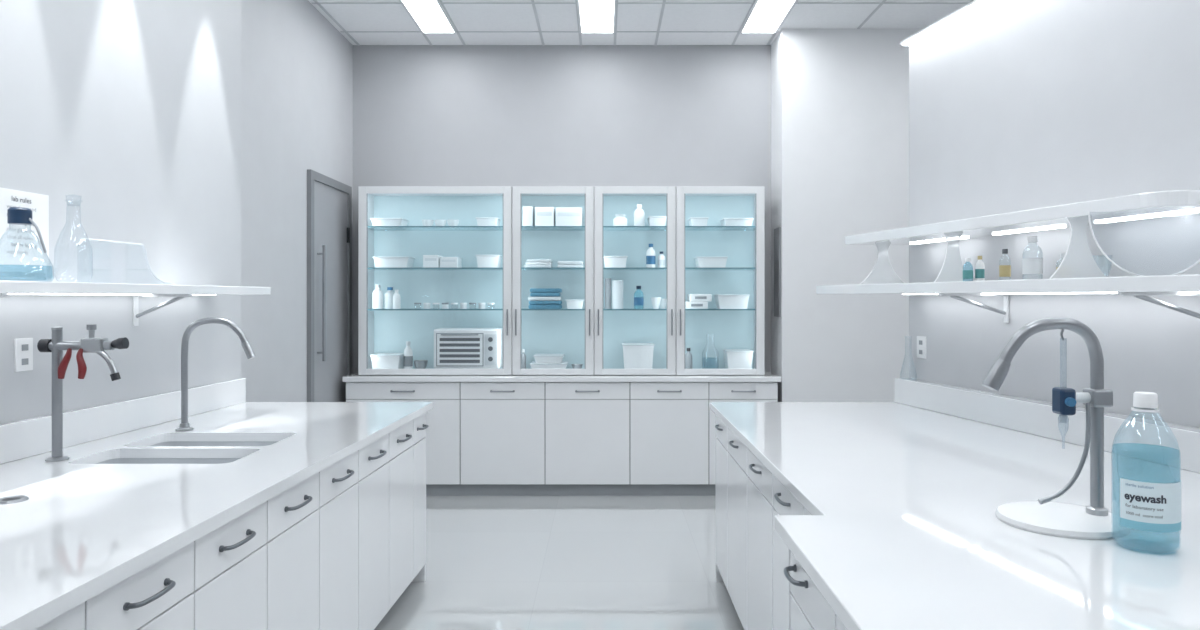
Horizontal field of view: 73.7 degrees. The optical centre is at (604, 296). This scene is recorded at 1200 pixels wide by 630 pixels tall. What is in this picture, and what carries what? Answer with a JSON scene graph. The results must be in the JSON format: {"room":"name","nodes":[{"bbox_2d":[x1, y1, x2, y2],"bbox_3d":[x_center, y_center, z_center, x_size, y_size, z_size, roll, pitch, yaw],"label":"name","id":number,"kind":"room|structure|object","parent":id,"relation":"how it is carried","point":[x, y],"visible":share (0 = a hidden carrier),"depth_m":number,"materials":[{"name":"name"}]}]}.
{"room":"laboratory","nodes":[
{"label":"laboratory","id":0,"kind":"room"},
{"bbox_2d":[0,0,240,459],"bbox_3d":[-2.295,-0.267,1.146,0.249,3.560,6.320,0,0,4],"label":"wall","id":1,"kind":"structure","parent":0,"point":[129,108],"depth_m":3.36,"materials":[{"name":"white paint"}]},
{"bbox_2d":[14,338,32,371],"bbox_3d":[-2.048,0.203,2.820,0.010,0.115,0.076,0,0,4],"label":"power outlet","id":2,"kind":"object","parent":1,"relation":"attached to","point":[23,347],"visible":1,"depth_m":2.81,"materials":[{"name":"white plastic"}]},
{"bbox_2d":[22,344,27,350],"bbox_3d":[-2.044,0.178,2.820,0.002,0.022,0.028,0,0,4],"label":"socket","id":3,"kind":"object","parent":2,"relation":"attached to","point":[24,346],"depth_m":2.82,"materials":[{"name":"grey plastic"}]},
{"bbox_2d":[22,358,27,364],"bbox_3d":[-2.044,0.228,2.820,0.002,0.022,0.028,0,0,4],"label":"socket","id":4,"kind":"object","parent":2,"relation":"attached to","point":[24,360],"depth_m":2.82,"materials":[{"name":"grey plastic"}]},
{"bbox_2d":[0,187,48,272],"bbox_3d":[-2.049,-0.230,2.805,0.008,0.285,0.251,0,0,4],"label":"notice","id":5,"kind":"object","parent":1,"relation":"attached to","point":[21,250],"visible":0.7,"depth_m":2.82,"materials":[{"name":"white paper"}]},
{"bbox_2d":[0,378,245,463],"bbox_3d":[-2.072,0.498,2.315,0.028,0.130,3.941,0,0,4],"label":"backsplash","id":6,"kind":"structure","parent":1,"relation":"attached to","point":[26,438],"depth_m":3.24,"materials":[{"name":"white stone"}]},
{"bbox_2d":[0,280,270,325],"bbox_3d":[-1.907,0.037,2.699,0.310,0.172,2.625,0,0,4],"label":"floating shelf","id":7,"kind":"object","parent":1,"relation":"attached to","point":[7,288],"visible":1,"depth_m":2.98,"materials":[{"name":"white laminate"}]},
{"bbox_2d":[7,207,54,281],"bbox_3d":[-1.846,-0.166,2.530,0.189,0.231,0.180,0,0,0],"label":"flask","id":8,"kind":"object","parent":7,"relation":"on","point":[15,215],"visible":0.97,"depth_m":2.51,"materials":[{"name":"clear glass"}]},
{"bbox_2d":[77,238,175,284],"bbox_3d":[-1.902,-0.134,3.209,0.008,0.168,0.585,0,0,4],"label":"divider","id":9,"kind":"object","parent":7,"relation":"on","point":[83,239],"visible":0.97,"depth_m":3.23,"materials":[{"name":"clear plastic"}]},
{"bbox_2d":[241,0,352,401],"bbox_3d":[-2.125,-0.267,5.395,0.150,3.560,2.210,0,0,0],"label":"wall","id":10,"kind":"structure","parent":0,"point":[297,67],"depth_m":5.10,"materials":[{"name":"grey paint"}]},
{"bbox_2d":[307,169,351,401],"bbox_3d":[-2.035,0.318,5.940,0.030,2.390,0.880,0,0,0],"label":"door frame","id":11,"kind":"structure","parent":10,"relation":"attached to","point":[310,173],"depth_m":5.54,"materials":[{"name":"grey metal"}]},
{"bbox_2d":[314,180,349,401],"bbox_3d":[-2.034,0.348,5.945,0.032,2.330,0.770,0,0,0],"label":"leaf","id":12,"kind":"object","parent":10,"relation":"attached to","point":[330,204],"depth_m":5.95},
{"bbox_2d":[322,245,326,360],"bbox_3d":[-1.985,0.043,5.660,0.027,0.820,0.028,0,0,0],"label":"bar","id":13,"kind":"object","parent":12,"relation":"attached to","point":[324,247],"visible":1,"depth_m":5.65,"materials":[{"name":"metal"}]},
{"bbox_2d":[374,495,743,629],"bbox_3d":[0.300,1.563,2.300,6.000,0.100,8.800,0,0,0],"label":"floor","id":14,"kind":"structure","parent":0,"point":[494,562],"depth_m":4.47,"materials":[{"name":"tile"}]},
{"bbox_2d":[0,402,432,629],"bbox_3d":[-1.569,1.038,2.320,1.164,0.950,3.985,0,0,2],"label":"lab bench","id":15,"kind":"object","parent":14,"relation":"on","point":[322,526],"visible":1,"depth_m":2.51,"materials":[{"name":"white laminate"}]},
{"bbox_2d":[0,495,28,503],"bbox_3d":[-1.640,0.559,2.210,0.080,0.006,0.080,0,0,0],"label":"cable grommet","id":16,"kind":"object","parent":15,"relation":"on","point":[17,498],"visible":1,"depth_m":2.20,"materials":[{"name":"grey metal"}]},
{"bbox_2d":[37,324,128,461],"bbox_3d":[-1.799,0.329,2.756,0.292,0.468,0.083,0,0,0],"label":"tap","id":17,"kind":"object","parent":15,"relation":"on","point":[56,345],"visible":1,"depth_m":2.75,"materials":[{"name":"metal"}]},
{"bbox_2d":[96,441,278,463],"bbox_3d":[-1.550,0.676,3.010,0.568,0.153,0.628,0,0,0],"label":"sink","id":18,"kind":"object","parent":15,"relation":"in","point":[172,443],"visible":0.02,"depth_m":2.98,"materials":[{"name":"metal"}]},
{"bbox_2d":[96,458,240,463],"bbox_3d":[-1.550,0.676,2.837,0.568,0.153,0.283,0,0,0],"label":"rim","id":19,"kind":"object","parent":18,"relation":"in","point":[119,460],"depth_m":2.98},
{"bbox_2d":[151,441,278,445],"bbox_3d":[-1.550,0.676,3.167,0.568,0.153,0.313,0,0,0],"label":"basin","id":20,"kind":"object","parent":18,"relation":"in","point":[173,443],"depth_m":3.32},
{"bbox_2d":[175,317,255,430],"bbox_3d":[-1.646,0.324,3.385,0.334,0.477,0.068,0,0,0],"label":"gooseneck faucet","id":21,"kind":"object","parent":15,"relation":"on","point":[184,425],"visible":1,"depth_m":3.37,"materials":[{"name":"metal"}]},
{"bbox_2d":[342,371,780,494],"bbox_3d":[-0.325,1.057,6.261,3.310,0.912,0.468,0,0,0],"label":"base cabinet","id":22,"kind":"object","parent":14,"relation":"on","point":[486,434],"visible":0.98,"depth_m":6.06,"materials":[{"name":"white laminate"}]},
{"bbox_2d":[342,371,780,381],"bbox_3d":[-0.325,0.621,6.263,3.310,0.040,0.465,0,0,0],"label":"countertop","id":23,"kind":"structure","parent":22,"relation":"on","point":[769,376],"depth_m":6.03,"materials":[{"name":"white plastic"}]},
{"bbox_2d":[358,186,764,374],"bbox_3d":[-0.333,-0.124,6.293,3.114,1.449,0.402,0,0,0],"label":"display cabinet","id":24,"kind":"object","parent":23,"relation":"on","point":[592,336],"visible":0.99,"depth_m":6.48,"materials":[{"name":"white glass"}]},
{"bbox_2d":[372,285,382,308],"bbox_3d":[-1.790,-0.003,6.300,0.084,0.190,0.084,0,0,0],"label":"bottle","id":25,"kind":"object","parent":24,"relation":"on","point":[377,295],"visible":1,"depth_m":6.27,"materials":[{"name":"white plastic"}]},
{"bbox_2d":[370,353,403,368],"bbox_3d":[-1.710,0.513,6.320,0.232,0.132,0.212,0,0,0],"label":"storage bin","id":26,"kind":"object","parent":24,"relation":"on","point":[379,360],"visible":0.76,"depth_m":6.22,"materials":[{"name":"white plastic"}]},
{"bbox_2d":[370,218,408,228],"bbox_3d":[-1.700,-0.581,6.320,0.252,0.067,0.212,0,0,0],"label":"tray","id":27,"kind":"object","parent":24,"relation":"on","point":[375,221],"visible":0.98,"depth_m":6.22,"materials":[{"name":"white plastic"}]},
{"bbox_2d":[384,287,394,308],"bbox_3d":[-1.700,0.007,6.330,0.090,0.170,0.090,0,0,0],"label":"bottle","id":28,"kind":"object","parent":24,"relation":"on","point":[388,297],"visible":0.88,"depth_m":6.29,"materials":[{"name":"white plastic"}]},
{"bbox_2d":[373,257,414,267],"bbox_3d":[-1.665,-0.271,6.320,0.282,0.087,0.212,0,0,0],"label":"tray","id":29,"kind":"object","parent":24,"relation":"on","point":[380,262],"visible":0.98,"depth_m":6.22,"materials":[{"name":"white plastic"}]},
{"bbox_2d":[393,290,400,308],"bbox_3d":[-1.630,0.018,6.260,0.060,0.150,0.060,0,0,0],"label":"bottle","id":30,"kind":"object","parent":24,"relation":"on","point":[396,297],"visible":1,"depth_m":6.24,"materials":[{"name":"white plastic"}]},
{"bbox_2d":[404,341,412,368],"bbox_3d":[-1.550,0.465,6.300,0.071,0.230,0.071,0,0,0],"label":"bottle","id":31,"kind":"object","parent":24,"relation":"on","point":[408,353],"visible":0.82,"depth_m":6.27,"materials":[{"name":"white plastic"}]},
{"bbox_2d":[414,360,427,368],"bbox_3d":[-1.450,0.540,6.300,0.110,0.080,0.110,0,0,0],"label":"steel bowl","id":32,"kind":"object","parent":24,"relation":"on","point":[419,364],"visible":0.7,"depth_m":6.26,"materials":[{"name":"silver metal"}]},
{"bbox_2d":[422,220,433,227],"bbox_3d":[-1.400,-0.577,6.320,0.096,0.060,0.096,0,0,0],"label":"bowl","id":33,"kind":"object","parent":24,"relation":"on","point":[424,222],"visible":0.88,"depth_m":6.29,"materials":[{"name":"white ceramic"}]},
{"bbox_2d":[434,220,446,227],"bbox_3d":[-1.300,-0.577,6.320,0.096,0.060,0.096,0,0,0],"label":"bowl","id":34,"kind":"object","parent":24,"relation":"on","point":[437,222],"visible":0.84,"depth_m":6.29,"materials":[{"name":"white ceramic"}]},
{"bbox_2d":[423,255,461,267],"bbox_3d":[-1.285,-0.278,6.330,0.270,0.100,0.181,0,0,0],"label":"cartons","id":35,"kind":"object","parent":24,"relation":"on","point":[429,261],"visible":0.84,"depth_m":6.24,"materials":[{"name":"white cardboard"}]},
{"bbox_2d":[447,220,458,227],"bbox_3d":[-1.200,-0.577,6.320,0.096,0.060,0.096,0,0,0],"label":"bowl","id":36,"kind":"object","parent":24,"relation":"on","point":[450,222],"visible":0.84,"depth_m":6.29,"materials":[{"name":"white ceramic"}]},
{"bbox_2d":[414,303,494,308],"bbox_3d":[-1.182,0.069,6.280,0.632,0.048,0.056,0,0,0],"label":"jars","id":37,"kind":"object","parent":24,"relation":"on","point":[426,305],"visible":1,"depth_m":6.26,"materials":[{"name":"clear glass"}]},
{"bbox_2d":[424,304,429,308],"bbox_3d":[-1.398,0.075,6.280,0.052,0.034,0.052,0,0,0],"label":"jar","id":38,"kind":"object","parent":37,"relation":"on","point":[426,306],"depth_m":6.26,"materials":[{"name":"clear glass"}]},
{"bbox_2d":[442,304,448,308],"bbox_3d":[-1.254,0.075,6.280,0.052,0.034,0.052,0,0,0],"label":"jar","id":39,"kind":"object","parent":37,"relation":"on","point":[444,306],"depth_m":6.26,"materials":[{"name":"clear plastic"}]},
{"bbox_2d":[460,304,466,308],"bbox_3d":[-1.110,0.075,6.280,0.052,0.034,0.052,0,0,0],"label":"jar","id":40,"kind":"object","parent":37,"relation":"on","point":[462,306],"depth_m":6.26,"materials":[{"name":"white plastic"}]},
{"bbox_2d":[479,304,484,308],"bbox_3d":[-0.966,0.075,6.280,0.052,0.034,0.052,0,0,0],"label":"jar","id":41,"kind":"object","parent":37,"relation":"on","point":[481,306],"depth_m":6.26,"materials":[{"name":"clear glass"}]},
{"bbox_2d":[434,328,502,368],"bbox_3d":[-1.070,0.414,6.298,0.510,0.332,0.284,0,0,0],"label":"oven","id":42,"kind":"object","parent":24,"relation":"on","point":[454,348],"visible":0.87,"depth_m":6.17,"materials":[{"name":"white metal"}]},
{"bbox_2d":[476,217,500,228],"bbox_3d":[-0.920,-0.584,6.320,0.172,0.072,0.212,0,0,0],"label":"tray","id":43,"kind":"object","parent":24,"relation":"on","point":[481,221],"visible":0.98,"depth_m":6.22,"materials":[{"name":"white plastic"}]},
{"bbox_2d":[476,255,501,267],"bbox_3d":[-0.915,-0.279,6.320,0.182,0.102,0.212,0,0,0],"label":"tray","id":44,"kind":"object","parent":24,"relation":"on","point":[483,261],"visible":0.98,"depth_m":6.22,"materials":[{"name":"white plastic"}]},
{"bbox_2d":[521,349,525,368],"bbox_3d":[-0.640,0.494,6.270,0.044,0.170,0.044,0,0,0],"label":"dropper bottle","id":45,"kind":"object","parent":24,"relation":"on","point":[523,356],"visible":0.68,"depth_m":6.25,"materials":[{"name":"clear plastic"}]},
{"bbox_2d":[524,259,552,267],"bbox_3d":[-0.525,-0.260,6.320,0.210,0.065,0.200,0,0,0],"label":"folded towels","id":46,"kind":"object","parent":24,"relation":"on","point":[531,263],"visible":0.98,"depth_m":6.22,"materials":[{"name":"white fabric"}]},
{"bbox_2d":[528,288,561,308],"bbox_3d":[-0.470,0.013,6.315,0.257,0.159,0.210,0,0,0],"label":"scrubs","id":47,"kind":"object","parent":24,"relation":"on","point":[541,298],"visible":1,"depth_m":6.21,"materials":[{"name":"fabric"}]},
{"bbox_2d":[530,361,567,368],"bbox_3d":[-0.440,0.548,6.320,0.292,0.062,0.212,0,0,0],"label":"storage bin","id":48,"kind":"object","parent":24,"relation":"on","point":[563,364],"visible":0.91,"depth_m":6.22,"materials":[{"name":"white plastic"}]},
{"bbox_2d":[533,354,564,362],"bbox_3d":[-0.440,0.485,6.320,0.232,0.062,0.212,0,0,0],"label":"storage bin","id":49,"kind":"object","parent":48,"relation":"on","point":[539,358],"visible":1,"depth_m":6.22,"materials":[{"name":"white plastic"}]},
{"bbox_2d":[534,357,562,362],"bbox_3d":[-0.440,0.491,6.320,0.220,0.050,0.200,0,0,0],"label":"tub","id":50,"kind":"object","parent":49,"relation":"in","point":[538,359],"depth_m":6.22,"materials":[{"name":"white plastic"}]},
{"bbox_2d":[531,365,566,368],"bbox_3d":[-0.440,0.554,6.320,0.280,0.050,0.200,0,0,0],"label":"tub","id":51,"kind":"object","parent":48,"relation":"in","point":[532,366],"depth_m":6.22,"materials":[{"name":"white plastic"}]},
{"bbox_2d":[522,206,582,228],"bbox_3d":[-0.412,-0.627,6.330,0.465,0.160,0.181,0,0,0],"label":"cartons","id":52,"kind":"object","parent":24,"relation":"on","point":[539,216],"visible":0.86,"depth_m":6.24,"materials":[{"name":"white cardboard"}]},
{"bbox_2d":[557,261,583,267],"bbox_3d":[-0.270,-0.253,6.320,0.200,0.051,0.200,0,0,0],"label":"folded towels","id":53,"kind":"object","parent":24,"relation":"on","point":[561,264],"visible":0.91,"depth_m":6.22,"materials":[{"name":"white fabric"}]},
{"bbox_2d":[566,300,584,308],"bbox_3d":[-0.235,0.057,6.320,0.142,0.072,0.212,0,0,0],"label":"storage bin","id":54,"kind":"object","parent":24,"relation":"on","point":[571,304],"visible":1,"depth_m":6.22,"materials":[{"name":"white plastic"}]},
{"bbox_2d":[571,364,582,368],"bbox_3d":[-0.220,0.555,6.300,0.090,0.050,0.090,0,0,0],"label":"steel bowl","id":55,"kind":"object","parent":24,"relation":"on","point":[574,366],"visible":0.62,"depth_m":6.27,"materials":[{"name":"silver metal"}]},
{"bbox_2d":[605,278,622,308],"bbox_3d":[0.072,-0.027,6.300,0.145,0.240,0.090,0,0,0],"label":"canister","id":56,"kind":"object","parent":24,"relation":"on","point":[617,285],"visible":1,"depth_m":6.27,"materials":[{"name":"white plastic"}]},
{"bbox_2d":[603,256,627,267],"bbox_3d":[0.080,-0.274,6.320,0.192,0.092,0.212,0,0,0],"label":"tray","id":57,"kind":"object","parent":24,"relation":"on","point":[609,261],"visible":0.96,"depth_m":6.22,"materials":[{"name":"white plastic"}]},
{"bbox_2d":[613,214,626,227],"bbox_3d":[0.120,-0.598,6.300,0.110,0.100,0.110,0,0,0],"label":"jar","id":58,"kind":"object","parent":24,"relation":"on","point":[619,220],"visible":0.91,"depth_m":6.26,"materials":[{"name":"white plastic"}]},
{"bbox_2d":[622,343,654,368],"bbox_3d":[0.260,0.473,6.320,0.252,0.212,0.212,0,0,0],"label":"storage bin","id":59,"kind":"object","parent":24,"relation":"on","point":[635,355],"visible":0.94,"depth_m":6.22,"materials":[{"name":"white plastic"}]},
{"bbox_2d":[634,286,643,304],"bbox_3d":[0.265,0.003,6.280,0.078,0.180,0.078,0,0,0],"label":"bottle","id":60,"kind":"object","parent":24,"relation":"on","point":[637,300],"visible":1,"depth_m":6.25,"materials":[{"name":"blue plastic"}]},
{"bbox_2d":[634,204,644,227],"bbox_3d":[0.270,-0.637,6.300,0.084,0.180,0.084,0,0,0],"label":"bottle","id":61,"kind":"object","parent":24,"relation":"on","point":[639,215],"visible":0.94,"depth_m":6.27,"materials":[{"name":"white plastic"}]},
{"bbox_2d":[646,244,655,267],"bbox_3d":[0.360,-0.323,6.280,0.073,0.190,0.073,0,0,0],"label":"bottle","id":62,"kind":"object","parent":24,"relation":"on","point":[650,254],"visible":0.98,"depth_m":6.25,"materials":[{"name":"white plastic"}]},
{"bbox_2d":[651,297,660,308],"bbox_3d":[0.400,0.048,6.280,0.080,0.090,0.080,0,0,0],"label":"cup","id":63,"kind":"object","parent":24,"relation":"on","point":[655,301],"visible":1,"depth_m":6.25,"materials":[{"name":"white plastic"}]},
{"bbox_2d":[647,216,666,228],"bbox_3d":[0.410,-0.589,6.320,0.142,0.082,0.212,0,0,0],"label":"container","id":64,"kind":"object","parent":24,"relation":"on","point":[652,220],"visible":0.98,"depth_m":6.22,"materials":[{"name":"white plastic"}]},
{"bbox_2d":[658,251,664,267],"bbox_3d":[0.445,-0.292,6.300,0.061,0.130,0.061,0,0,0],"label":"bottle","id":65,"kind":"object","parent":24,"relation":"on","point":[661,258],"visible":0.91,"depth_m":6.28,"materials":[{"name":"white plastic"}]},
{"bbox_2d":[660,299,666,308],"bbox_3d":[0.460,0.053,6.380,0.070,0.080,0.070,0,0,0],"label":"cup","id":66,"kind":"object","parent":24,"relation":"on","point":[663,302],"visible":0.82,"depth_m":6.36,"materials":[{"name":"white plastic"}]},
{"bbox_2d":[685,348,691,368],"bbox_3d":[0.655,0.489,6.270,0.060,0.180,0.060,0,0,0],"label":"bottle","id":67,"kind":"object","parent":24,"relation":"on","point":[688,356],"visible":0.78,"depth_m":6.25,"materials":[{"name":"grey plastic"}]},
{"bbox_2d":[685,294,711,308],"bbox_3d":[0.730,0.035,6.319,0.200,0.116,0.202,0,0,0],"label":"glove box","id":68,"kind":"object","parent":24,"relation":"on","point":[694,301],"visible":0.88,"depth_m":6.22,"materials":[{"name":"white cardboard"}]},
{"bbox_2d":[688,217,708,228],"bbox_3d":[0.735,-0.584,6.320,0.142,0.072,0.212,0,0,0],"label":"tray","id":69,"kind":"object","parent":24,"relation":"on","point":[693,221],"visible":0.98,"depth_m":6.22,"materials":[{"name":"white plastic"}]},
{"bbox_2d":[694,257,727,267],"bbox_3d":[0.835,-0.271,6.320,0.242,0.087,0.212,0,0,0],"label":"tray","id":70,"kind":"object","parent":24,"relation":"on","point":[701,262],"visible":0.98,"depth_m":6.22,"materials":[{"name":"white plastic"}]},
{"bbox_2d":[714,294,749,308],"bbox_3d":[1.000,0.036,6.320,0.252,0.112,0.212,0,0,0],"label":"storage bin","id":71,"kind":"object","parent":24,"relation":"on","point":[723,301],"visible":1,"depth_m":6.22,"materials":[{"name":"white plastic"}]},
{"bbox_2d":[720,218,753,228],"bbox_3d":[1.040,-0.581,6.320,0.232,0.067,0.212,0,0,0],"label":"tray","id":72,"kind":"object","parent":24,"relation":"on","point":[725,221],"visible":0.98,"depth_m":6.22,"materials":[{"name":"white plastic"}]},
{"bbox_2d":[723,349,753,368],"bbox_3d":[1.050,0.498,6.320,0.212,0.162,0.212,0,0,0],"label":"storage bin","id":73,"kind":"object","parent":24,"relation":"on","point":[733,358],"visible":0.94,"depth_m":6.22,"materials":[{"name":"white plastic"}]},
{"bbox_2d":[710,402,1199,629],"bbox_3d":[1.425,1.038,2.320,1.994,0.950,3.940,0,0,0],"label":"lab bench","id":74,"kind":"object","parent":14,"relation":"on","point":[830,515],"visible":1,"depth_m":2.14,"materials":[{"name":"white laminate"}]},
{"bbox_2d":[982,317,1130,539],"bbox_3d":[1.140,0.307,2.000,0.294,0.511,0.294,0,0,45],"label":"gooseneck stand","id":75,"kind":"object","parent":74,"relation":"on","point":[1093,521],"visible":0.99,"depth_m":1.99,"materials":[{"name":"grey metal"}]},
{"bbox_2d":[1113,392,1180,544],"bbox_3d":[1.218,0.389,1.802,0.130,0.346,0.131,0,0,0],"label":"plastic bottle","id":76,"kind":"object","parent":74,"relation":"on","point":[1153,507],"visible":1,"depth_m":1.75,"materials":[{"name":"blue plastic"}]},
{"bbox_2d":[1126,511,1162,517],"bbox_3d":[1.182,0.478,1.753,0.067,0.006,0.009,0,0,36],"label":"print","id":77,"kind":"object","parent":76,"relation":"on","point":[1129,514],"depth_m":1.75},
{"bbox_2d":[353,45,770,372],"bbox_3d":[-0.350,-0.267,6.575,3.700,3.560,0.150,0,0,0],"label":"wall","id":78,"kind":"structure","parent":0,"point":[424,115],"depth_m":6.50,"materials":[{"name":"grey paint"}]},
{"bbox_2d":[308,0,974,45],"bbox_3d":[0.300,-2.097,2.300,6.000,0.100,8.800,0,0,0],"label":"ceiling","id":79,"kind":"structure","parent":0,"point":[352,17],"depth_m":5.94,"materials":[{"name":"tile"}]},
{"bbox_2d":[399,0,423,32],"bbox_3d":[-1.400,-2.039,5.565,0.016,0.016,1.190,0,0,0],"label":"rim","id":80,"kind":"object","parent":79,"relation":"attached to","point":[401,1],"visible":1,"depth_m":5.77,"materials":[{"name":"white metal"}]},
{"bbox_2d":[402,0,453,31],"bbox_3d":[-1.275,-2.038,5.565,0.234,0.006,1.174,0,0,0],"label":"ceiling light","id":81,"kind":"object","parent":79,"relation":"in","point":[428,14],"visible":1,"depth_m":5.78,"materials":[{"name":"white plastic"}]},
{"bbox_2d":[423,32,455,33],"bbox_3d":[-1.275,-2.039,6.160,0.250,0.016,0.016,0,0,0],"label":"rim","id":82,"kind":"object","parent":79,"relation":"attached to","point":[424,32],"visible":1,"depth_m":6.17,"materials":[{"name":"white metal"}]},
{"bbox_2d":[436,0,456,32],"bbox_3d":[-1.150,-2.039,5.565,0.016,0.016,1.190,0,0,0],"label":"rim","id":83,"kind":"object","parent":79,"relation":"attached to","point":[438,1],"visible":1,"depth_m":5.79,"materials":[{"name":"white metal"}]},
{"bbox_2d":[577,0,581,32],"bbox_3d":[-0.185,-2.039,5.565,0.016,0.016,1.190,0,0,0],"label":"rim","id":84,"kind":"object","parent":79,"relation":"attached to","point":[578,4],"visible":1,"depth_m":5.79,"materials":[{"name":"white metal"}]},
{"bbox_2d":[579,0,613,31],"bbox_3d":[-0.058,-2.038,5.565,0.239,0.006,1.174,0,0,0],"label":"ceiling light","id":85,"kind":"object","parent":79,"relation":"in","point":[596,15],"visible":1,"depth_m":5.78,"materials":[{"name":"white plastic"}]},
{"bbox_2d":[581,32,613,33],"bbox_3d":[-0.058,-2.039,6.160,0.255,0.016,0.016,0,0,0],"label":"rim","id":86,"kind":"object","parent":79,"relation":"attached to","point":[582,32],"visible":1,"depth_m":6.17,"materials":[{"name":"white metal"}]},
{"bbox_2d":[613,0,615,32],"bbox_3d":[0.070,-2.039,5.565,0.016,0.016,1.190,0,0,0],"label":"rim","id":87,"kind":"object","parent":79,"relation":"attached to","point":[614,18],"visible":1,"depth_m":5.82,"materials":[{"name":"white metal"}]},
{"bbox_2d":[740,0,758,32],"bbox_3d":[1.045,-2.039,5.565,0.016,0.016,1.190,0,0,0],"label":"rim","id":88,"kind":"object","parent":79,"relation":"attached to","point":[756,1],"visible":1,"depth_m":5.77,"materials":[{"name":"white metal"}]},
{"bbox_2d":[741,32,774,33],"bbox_3d":[1.177,-2.039,6.160,0.265,0.016,0.016,0,0,0],"label":"rim","id":89,"kind":"object","parent":79,"relation":"attached to","point":[742,32],"visible":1,"depth_m":6.17,"materials":[{"name":"white metal"}]},
{"bbox_2d":[743,0,794,31],"bbox_3d":[1.177,-2.038,5.565,0.249,0.006,1.174,0,0,0],"label":"ceiling light","id":90,"kind":"object","parent":79,"relation":"in","point":[767,15],"visible":1,"depth_m":5.78,"materials":[{"name":"white plastic"}]},
{"bbox_2d":[774,0,796,32],"bbox_3d":[1.310,-2.039,5.565,0.016,0.016,1.190,0,0,0],"label":"rim","id":91,"kind":"object","parent":79,"relation":"attached to","point":[795,1],"visible":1,"depth_m":5.78,"materials":[{"name":"white metal"}]},
{"bbox_2d":[771,29,922,401],"bbox_3d":[2.275,-0.267,6.300,1.850,3.560,0.400,0,0,0],"label":"wall column","id":92,"kind":"structure","parent":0,"point":[840,97],"depth_m":6.10,"materials":[{"name":"white paint"}]},
{"bbox_2d":[774,227,780,316],"bbox_3d":[1.341,-0.192,6.225,0.016,0.690,0.190,0,0,0],"label":"control panel","id":93,"kind":"object","parent":92,"relation":"attached to","point":[777,232],"visible":1,"depth_m":6.19,"materials":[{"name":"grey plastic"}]},
{"bbox_2d":[909,0,1199,427],"bbox_3d":[2.334,0.078,1.150,0.137,2.870,6.452,0,0,-11],"label":"wall","id":94,"kind":"structure","parent":0,"point":[1015,105],"depth_m":3.25,"materials":[{"name":"grey paint"}]},
{"bbox_2d":[917,336,925,358],"bbox_3d":[1.653,0.263,4.180,0.009,0.115,0.077,0,0,-11],"label":"power outlet","id":95,"kind":"object","parent":94,"relation":"attached to","point":[921,340],"visible":1,"depth_m":4.17,"materials":[{"name":"white plastic"}]},
{"bbox_2d":[900,0,991,45],"bbox_3d":[2.306,-1.357,1.174,0.192,0.024,6.413,0,0,-11],"label":"linear light","id":96,"kind":"object","parent":94,"relation":"attached to","point":[974,5],"visible":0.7,"depth_m":3.93,"materials":[{"name":"white plastic"}]},
{"bbox_2d":[816,190,1199,322],"bbox_3d":[1.675,-0.106,2.940,0.509,0.438,2.830,0,0,-12],"label":"floating shelf","id":97,"kind":"object","parent":94,"relation":"attached to","point":[1078,272],"visible":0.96,"depth_m":2.84,"materials":[{"name":"white plastic"}]},
{"bbox_2d":[963,258,972,278],"bbox_3d":[1.515,-0.112,3.340,0.041,0.100,0.041,0,0,0],"label":"bottle","id":98,"kind":"object","parent":97,"relation":"on","point":[967,274],"visible":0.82,"depth_m":3.33,"materials":[{"name":"blue glass"}]},
{"bbox_2d":[975,256,984,280],"bbox_3d":[1.565,-0.117,3.340,0.037,0.110,0.037,0,0,0],"label":"bottle","id":99,"kind":"object","parent":97,"relation":"on","point":[979,267],"visible":0.9,"depth_m":3.33,"materials":[{"name":"white plastic"}]},
{"bbox_2d":[999,249,1010,276],"bbox_3d":[1.600,-0.127,3.200,0.043,0.130,0.043,0,0,0],"label":"bottle","id":100,"kind":"object","parent":97,"relation":"on","point":[1004,270],"visible":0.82,"depth_m":3.18,"materials":[{"name":"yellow glass"}]},
{"bbox_2d":[1022,236,1042,273],"bbox_3d":[1.630,-0.146,3.050,0.069,0.170,0.069,0,0,0],"label":"bottle","id":101,"kind":"object","parent":97,"relation":"on","point":[1029,265],"visible":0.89,"depth_m":3.03,"materials":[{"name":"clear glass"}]},
{"bbox_2d":[895,378,1199,472],"bbox_3d":[1.985,0.498,2.315,0.086,0.130,4.024,0,0,-11],"label":"backsplash","id":102,"kind":"structure","parent":94,"relation":"attached to","point":[1168,444],"depth_m":3.16,"materials":[{"name":"white laminate"}]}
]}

